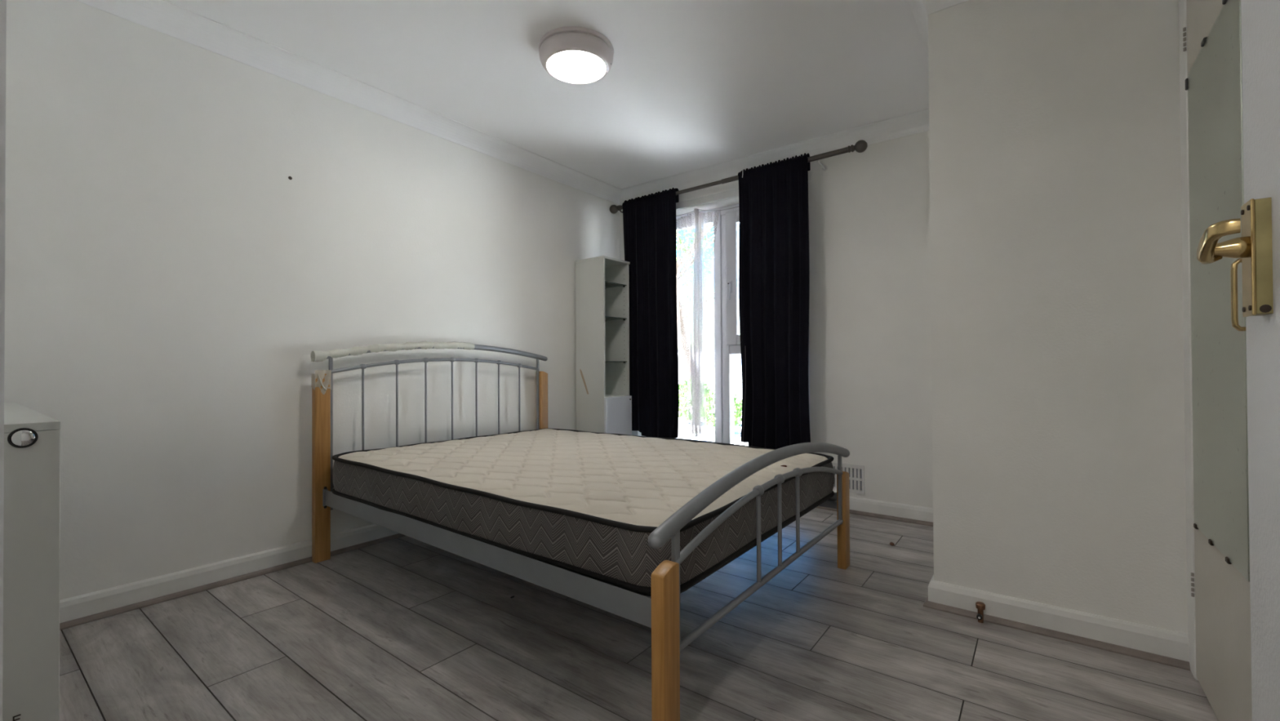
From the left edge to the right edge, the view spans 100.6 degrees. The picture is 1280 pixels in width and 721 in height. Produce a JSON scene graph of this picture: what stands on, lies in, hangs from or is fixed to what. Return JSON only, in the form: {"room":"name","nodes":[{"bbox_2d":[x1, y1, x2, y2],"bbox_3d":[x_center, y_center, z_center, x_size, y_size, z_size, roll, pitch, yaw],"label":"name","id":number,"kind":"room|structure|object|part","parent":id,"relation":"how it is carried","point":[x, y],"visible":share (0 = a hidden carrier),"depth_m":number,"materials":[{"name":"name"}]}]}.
{"room":"bedroom","nodes":[
{"label":"bedroom","id":0,"kind":"room"},
{"bbox_2d":[4,0,619,599],"bbox_3d":[-1.230,-0.210,2.936,0.150,2.446,3.362,-1,-1,37],"label":"wall","id":1,"kind":"structure","parent":0,"point":[171,291],"depth_m":2.19,"materials":[{"name":"paint"}]},
{"bbox_2d":[59,524,405,630],"bbox_3d":[-1.121,0.866,2.912,0.031,0.092,3.262,-1,-1,37],"label":"baseboard","id":2,"kind":"structure","parent":1,"relation":"attached to","point":[78,610],"depth_m":2.10,"materials":[{"name":"white paint"}]},
{"bbox_2d":[75,0,621,204],"bbox_3d":[-1.111,-1.292,2.915,0.085,0.086,3.262,-1,-1,37],"label":"trim","id":3,"kind":"structure","parent":1,"relation":"attached to","point":[163,16],"depth_m":2.47,"materials":[{"name":"paint"}]},
{"bbox_2d":[164,0,928,189],"bbox_3d":[0.207,-1.401,1.858,3.766,0.100,3.362,-1,-1,37],"label":"ceiling","id":4,"kind":"structure","parent":0,"point":[689,85],"depth_m":2.42,"materials":[{"name":"paint"}]},
{"bbox_2d":[538,26,613,84],"bbox_3d":[-0.275,-1.299,2.300,0.324,0.090,0.324,-1,-1,37],"label":"ceiling light","id":5,"kind":"object","parent":4,"relation":"attached to","point":[573,55],"visible":1,"depth_m":2.22,"materials":[{"name":"grey plastic"}]},
{"bbox_2d":[546,50,605,82],"bbox_3d":[-0.275,-1.271,2.300,0.253,0.035,0.253,-1,-1,37],"label":"diffuser","id":6,"kind":"object","parent":5,"relation":"attached to","point":[566,66],"depth_m":2.27,"materials":[{"name":"white plastic"}]},
{"bbox_2d":[59,507,1217,720],"bbox_3d":[-0.387,0.925,1.407,3.216,0.060,4.779,-1,-1,37],"label":"floor","id":7,"kind":"structure","parent":0,"point":[406,628],"depth_m":1.62,"materials":[{"name":"grey laminate"}]},
{"bbox_2d":[2,401,61,720],"bbox_3d":[-1.623,0.514,1.332,1.076,0.774,0.130,-1,-1,37],"label":"base cabinet","id":8,"kind":"object","parent":7,"relation":"on","point":[32,437],"visible":1,"depth_m":1.04,"materials":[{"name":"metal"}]},
{"bbox_3d":[-1.190,0.150,1.025,0.009,0.033,0.033,-1,-1,37],"label":"knob","id":9,"kind":"part","parent":8,"relation":"part of","materials":[{"name":"silver metal"}]},
{"bbox_3d":[-1.629,0.135,1.338,1.068,0.016,0.130,-1,-1,37],"label":"panel","id":10,"kind":"part","parent":8,"relation":"part of","materials":[{"name":"white laminate"}]},
{"bbox_2d":[311,341,849,720],"bbox_3d":[-0.295,0.394,2.354,1.985,1.018,1.492,-1,-1,37],"label":"bed","id":11,"kind":"object","parent":7,"relation":"on","point":[660,612],"visible":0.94,"depth_m":1.73,"materials":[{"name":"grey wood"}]},
{"bbox_3d":[-1.452,0.484,2.422,0.035,0.851,0.066,-1,-1,37],"label":"post","id":12,"kind":"part","parent":11,"relation":"part of","materials":[{"name":"brown wood"}]},
{"bbox_3d":[-1.045,-0.048,2.971,0.031,0.098,1.413,-1,-1,37],"label":"headboard rail","id":13,"kind":"part","parent":11,"relation":"part of","materials":[{"name":"silver metal"}]},
{"bbox_3d":[-0.679,0.613,1.843,1.895,0.070,0.029,-1,-1,38],"label":"rail","id":14,"kind":"part","parent":11,"relation":"part of","materials":[{"name":"silver metal"}]},
{"bbox_3d":[-0.640,0.492,3.498,0.035,0.845,0.066,-1,-1,37],"label":"post","id":15,"kind":"part","parent":11,"relation":"part of","materials":[{"name":"brown wood"}]},
{"bbox_2d":[331,428,834,595],"bbox_3d":[-0.270,0.505,2.379,1.882,0.192,1.372,-1,-1,37],"label":"mattress","id":16,"kind":"object","parent":11,"relation":"on","point":[587,504],"visible":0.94,"depth_m":1.81,"materials":[{"name":"grey fabric"}]},
{"bbox_3d":[-0.269,0.595,2.378,1.841,0.012,1.333,-1,-1,37],"label":"panel","id":17,"kind":"part","parent":16,"relation":"part of","materials":[{"name":"grey fabric"}]},
{"bbox_3d":[0.059,0.679,1.218,0.036,0.423,0.066,-1,-1,37],"label":"post","id":18,"kind":"part","parent":11,"relation":"part of","materials":[{"name":"brown wood"}]},
{"bbox_3d":[0.470,0.358,1.768,0.038,0.132,1.480,-1,-1,37],"label":"footboard rail","id":19,"kind":"part","parent":11,"relation":"part of","materials":[{"name":"silver metal"}]},
{"bbox_3d":[0.106,0.618,2.883,1.895,0.070,0.029,-1,-1,38],"label":"rail","id":20,"kind":"part","parent":11,"relation":"part of","materials":[{"name":"silver metal"}]},
{"bbox_3d":[0.885,0.688,2.312,0.036,0.417,0.066,-1,-1,37],"label":"post","id":21,"kind":"part","parent":11,"relation":"part of","materials":[{"name":"brown wood"}]},
{"bbox_2d":[574,255,631,435],"bbox_3d":[-0.259,0.100,3.824,0.290,1.632,0.291,-1,-1,37],"label":"shelf unit","id":22,"kind":"object","parent":7,"relation":"on","point":[603,399],"visible":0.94,"depth_m":3.76,"materials":[{"name":"white laminate"}]},
{"bbox_3d":[-0.348,0.107,3.723,0.266,1.616,0.016,-1,-1,37],"label":"panel","id":23,"kind":"part","parent":22,"relation":"part of","materials":[{"name":"white laminate"}]},
{"bbox_3d":[-0.270,-0.708,3.836,0.274,0.016,0.291,-1,-1,37],"label":"panel","id":24,"kind":"part","parent":22,"relation":"part of","materials":[{"name":"white laminate"}]},
{"bbox_3d":[-0.272,-0.545,3.836,0.244,0.006,0.250,-1,-1,37],"label":"glass shelf","id":25,"kind":"part","parent":22,"relation":"part of","materials":[{"name":"clear glass"}]},
{"bbox_3d":[-0.270,-0.302,3.834,0.244,0.006,0.250,-1,-1,37],"label":"glass shelf","id":26,"kind":"part","parent":22,"relation":"part of","materials":[{"name":"clear glass"}]},
{"bbox_3d":[-0.264,0.260,3.827,0.259,0.016,0.252,-1,-1,37],"label":"fixed shelf","id":27,"kind":"part","parent":22,"relation":"part of","materials":[{"name":"white laminate"}]},
{"bbox_3d":[-0.186,0.108,3.937,0.266,1.616,0.016,-1,-1,37],"label":"panel","id":28,"kind":"part","parent":22,"relation":"part of","materials":[{"name":"white laminate"}]},
{"bbox_3d":[-0.151,0.557,3.740,0.017,0.605,0.286,-1,-1,37],"label":"cabinet door","id":29,"kind":"part","parent":22,"relation":"part of","materials":[{"name":"white"}]},
{"bbox_2d":[975,601,985,622],"bbox_3d":[1.158,0.860,1.808,0.029,0.069,0.038,-1,-1,37],"label":"pipe","id":30,"kind":"object","parent":7,"relation":"on","point":[980,606],"visible":1,"depth_m":1.80,"materials":[{"name":"orange metal"}]},
{"bbox_2d":[619,130,933,507],"bbox_3d":[1.172,-0.219,3.418,3.404,2.446,0.300,-1,-1,37],"label":"wall","id":31,"kind":"structure","parent":0,"point":[870,305],"depth_m":3.09,"materials":[{"name":"paint"}]},
{"bbox_2d":[609,139,867,213],"bbox_3d":[0.552,-1.190,3.609,1.898,0.108,0.149,-1,-1,37],"label":"curtain rod","id":32,"kind":"object","parent":31,"relation":"attached to","point":[860,146],"visible":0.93,"depth_m":3.19,"materials":[{"name":"grey metal"}]},
{"bbox_2d":[622,187,679,438],"bbox_3d":[0.079,-0.328,3.900,0.503,1.805,0.078,-1,-1,37],"label":"curtain","id":33,"kind":"object","parent":32,"relation":"hanging from","point":[649,221],"visible":0.97,"depth_m":3.86,"materials":[{"name":"black fabric"}]},
{"bbox_2d":[737,153,810,448],"bbox_3d":[0.834,-0.341,3.318,0.474,1.826,0.097,-1,-1,37],"label":"curtain","id":34,"kind":"object","parent":32,"relation":"hanging from","point":[774,268],"visible":0.99,"depth_m":3.31,"materials":[{"name":"black fabric"}]},
{"bbox_2d":[675,203,809,444],"bbox_3d":[0.574,-0.206,3.791,1.400,1.807,0.225,-1,-1,37],"label":"window","id":35,"kind":"structure","parent":31,"relation":"in","point":[726,232],"depth_m":3.82,"materials":[{"name":"white plastic"}]},
{"bbox_2d":[675,206,737,437],"bbox_3d":[0.549,-0.290,3.767,1.346,1.686,0.064,-1,-1,37],"label":"curtain","id":36,"kind":"object","parent":35,"relation":"attached to","point":[696,420],"visible":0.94,"depth_m":3.86,"materials":[{"name":"white fabric"}]},
{"bbox_3d":[0.394,-0.288,3.884,0.422,1.686,0.064,-1,-1,37],"label":"lace panel","id":37,"kind":"part","parent":36,"relation":"part of","materials":[{"name":"white fabric"}]},
{"bbox_3d":[0.634,-0.495,3.756,0.026,0.140,0.034,-1,-1,37],"label":"handle","id":38,"kind":"part","parent":35,"relation":"part of","materials":[{"name":"white plastic"}]},
{"bbox_3d":[0.863,-0.586,3.635,0.598,0.952,0.048,-1,-1,37],"label":"sash","id":39,"kind":"part","parent":35,"relation":"part of","materials":[{"name":"white plastic"}]},
{"bbox_2d":[675,172,812,209],"bbox_3d":[0.508,-1.138,3.726,1.410,0.053,0.016,-1,-1,37],"label":"trim","id":40,"kind":"structure","parent":31,"relation":"attached to","point":[733,193],"depth_m":3.73,"materials":[{"name":"white paint"}]},
{"bbox_2d":[619,108,928,204],"bbox_3d":[0.751,-1.297,3.500,2.354,0.086,0.085,-1,-1,37],"label":"trim","id":41,"kind":"structure","parent":31,"relation":"attached to","point":[915,122],"depth_m":3.34,"materials":[{"name":"paint"}]},
{"bbox_2d":[831,462,864,494],"bbox_3d":[1.220,0.701,3.183,0.235,0.166,0.010,-1,-1,37],"label":"air vent","id":42,"kind":"object","parent":31,"relation":"in","point":[856,473],"visible":0.44,"depth_m":3.14,"materials":[{"name":"white plastic"}]},
{"bbox_2d":[815,496,933,526],"bbox_3d":[0.779,0.861,3.502,2.354,0.092,0.031,-1,-1,37],"label":"baseboard","id":43,"kind":"structure","parent":31,"relation":"attached to","point":[916,514],"depth_m":3.01,"materials":[{"name":"white paint"}]},
{"bbox_2d":[928,0,1187,633],"bbox_3d":[1.897,-0.235,1.999,1.263,2.446,1.092,-1,-1,37],"label":"wall","id":44,"kind":"structure","parent":0,"point":[1059,442],"depth_m":1.72,"materials":[{"name":"paint"}]},
{"bbox_2d":[902,0,928,70],"bbox_3d":[1.327,-1.310,2.381,0.085,0.086,1.177,-1,-1,37],"label":"trim","id":45,"kind":"structure","parent":44,"relation":"attached to","point":[916,11],"depth_m":2.11,"materials":[{"name":"paint"}]},
{"bbox_2d":[924,574,933,602],"bbox_3d":[1.377,0.848,2.367,0.031,0.092,1.123,-1,-1,37],"label":"baseboard","id":46,"kind":"structure","parent":44,"relation":"attached to","point":[932,578],"depth_m":1.95,"materials":[{"name":"white paint"}]},
{"bbox_2d":[920,0,968,14],"bbox_3d":[1.263,-1.315,1.746,0.748,0.086,0.085,-1,-1,37],"label":"trim","id":47,"kind":"structure","parent":44,"relation":"attached to","point":[931,6],"depth_m":1.93,"materials":[{"name":"paint"}]},
{"bbox_2d":[923,580,1190,670],"bbox_3d":[1.308,0.843,1.735,0.682,0.092,0.031,-1,-1,37],"label":"baseboard","id":48,"kind":"structure","parent":44,"relation":"attached to","point":[1155,644],"depth_m":1.69,"materials":[{"name":"white paint"}]},
{"bbox_3d":[1.000,-0.243,0.634,0.150,2.446,2.168,-1,-1,37],"label":"wall","id":49,"kind":"structure","parent":0,"visible":0},
{"bbox_2d":[1178,0,1198,679],"bbox_3d":[1.563,-0.215,1.513,0.013,2.200,0.086,-1,-1,37],"label":"trim","id":50,"kind":"structure","parent":49,"relation":"attached to","point":[1182,3],"depth_m":1.51,"materials":[{"name":"white paint"}]},
{"bbox_2d":[1182,0,1252,720],"bbox_3d":[1.320,-0.202,1.217,0.041,2.148,0.679,-1,-1,37],"label":"door","id":51,"kind":"structure","parent":49,"relation":"in","point":[1214,82],"depth_m":1.24,"materials":[{"name":"beige paint"}]},
{"bbox_3d":[1.185,-0.130,1.046,0.030,0.144,0.018,-1,-1,37],"label":"pull handle","id":52,"kind":"part","parent":51,"relation":"part of","materials":[{"name":"gold metal"}]},
{"bbox_3d":[-0.948,-0.232,0.681,3.316,2.446,0.100,-1,-1,37],"label":"wall","id":53,"kind":"structure","parent":0,"visible":0},
{"bbox_2d":[0,0,6,720],"bbox_3d":[-0.502,-0.129,0.336,0.062,2.030,0.128,-1,-1,37],"label":"trim","id":54,"kind":"structure","parent":53,"relation":"attached to","point":[2,2],"depth_m":0.37,"materials":[{"name":"white paint"}]},
{"bbox_2d":[1196,0,1279,720],"bbox_3d":[0.518,-0.125,0.339,0.102,1.990,0.910,-1,-1,36],"label":"door","id":55,"kind":"structure","parent":53,"relation":"in","point":[1258,247],"depth_m":0.64,"materials":[{"name":"white paint"}]},
{"bbox_3d":[0.690,-0.141,0.636,0.027,0.041,0.077,-1,-1,37],"label":"lever handle","id":56,"kind":"part","parent":55,"relation":"part of","materials":[{"name":"gold metal"}]},
{"bbox_3d":[0.732,-0.122,0.639,0.004,0.137,0.038,-1,-1,37],"label":"handle plate","id":57,"kind":"part","parent":55,"relation":"part of","materials":[{"name":"gold metal"}]},
{"label":"outside","id":58,"kind":"structure","parent":0,"visible":0},
{"bbox_2d":[678,391,748,445],"bbox_3d":[8.035,1.533,35.814,65.000,0.250,59.700,-1,-1,37],"label":"ground","id":59,"kind":"structure","parent":58,"point":[682,424],"depth_m":8.80,"materials":[{"name":"white"}]},
{"bbox_2d":[675,223,713,377],"bbox_3d":[0.540,-2.484,13.424,5.370,7.516,6.275,0,-1,-26],"label":"tree","id":60,"kind":"object","parent":59,"relation":"on","point":[683,345],"visible":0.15,"depth_m":13.15,"materials":[{"name":"green plant"}]},
{"bbox_2d":[676,243,714,322],"bbox_3d":[0.044,-3.097,25.402,9.433,8.924,7.564,-1,-1,37],"label":"tree","id":61,"kind":"object","parent":59,"relation":"on","point":[712,297],"visible":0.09,"depth_m":25.53,"materials":[{"name":"green plant"}]},
{"bbox_2d":[678,379,714,420],"bbox_3d":[1.022,0.782,10.347,0.871,0.880,0.916,-1,-1,37],"label":"shrub","id":62,"kind":"object","parent":59,"relation":"on","point":[682,392],"visible":0.21,"depth_m":10.18,"materials":[{"name":"green plant"}]},
{"bbox_2d":[678,347,742,382],"bbox_3d":[5.340,0.328,36.413,14.600,2.200,4.600,-1,-1,37],"label":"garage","id":63,"kind":"structure","parent":59,"relation":"on","point":[710,352],"depth_m":34.41,"materials":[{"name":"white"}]},
{"bbox_3d":[5.635,0.527,33.646,3.000,1.750,0.059,-1,-1,37],"label":"door","id":64,"kind":"part","parent":63,"relation":"part of","materials":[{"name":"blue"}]},
{"bbox_2d":[678,372,742,391],"bbox_3d":[2.139,0.938,23.918,13.930,0.790,0.200,-1,-1,37],"label":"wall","id":65,"kind":"structure","parent":59,"relation":"on","point":[737,376],"depth_m":23.03,"materials":[{"name":"white"}]},
{"bbox_2d":[704,390,742,429],"bbox_3d":[1.376,0.818,8.835,0.800,0.777,0.780,-1,-1,37],"label":"shrub","id":66,"kind":"object","parent":59,"relation":"on","point":[710,400],"visible":0.41,"depth_m":8.68,"materials":[{"name":"green plant"}]}
]}

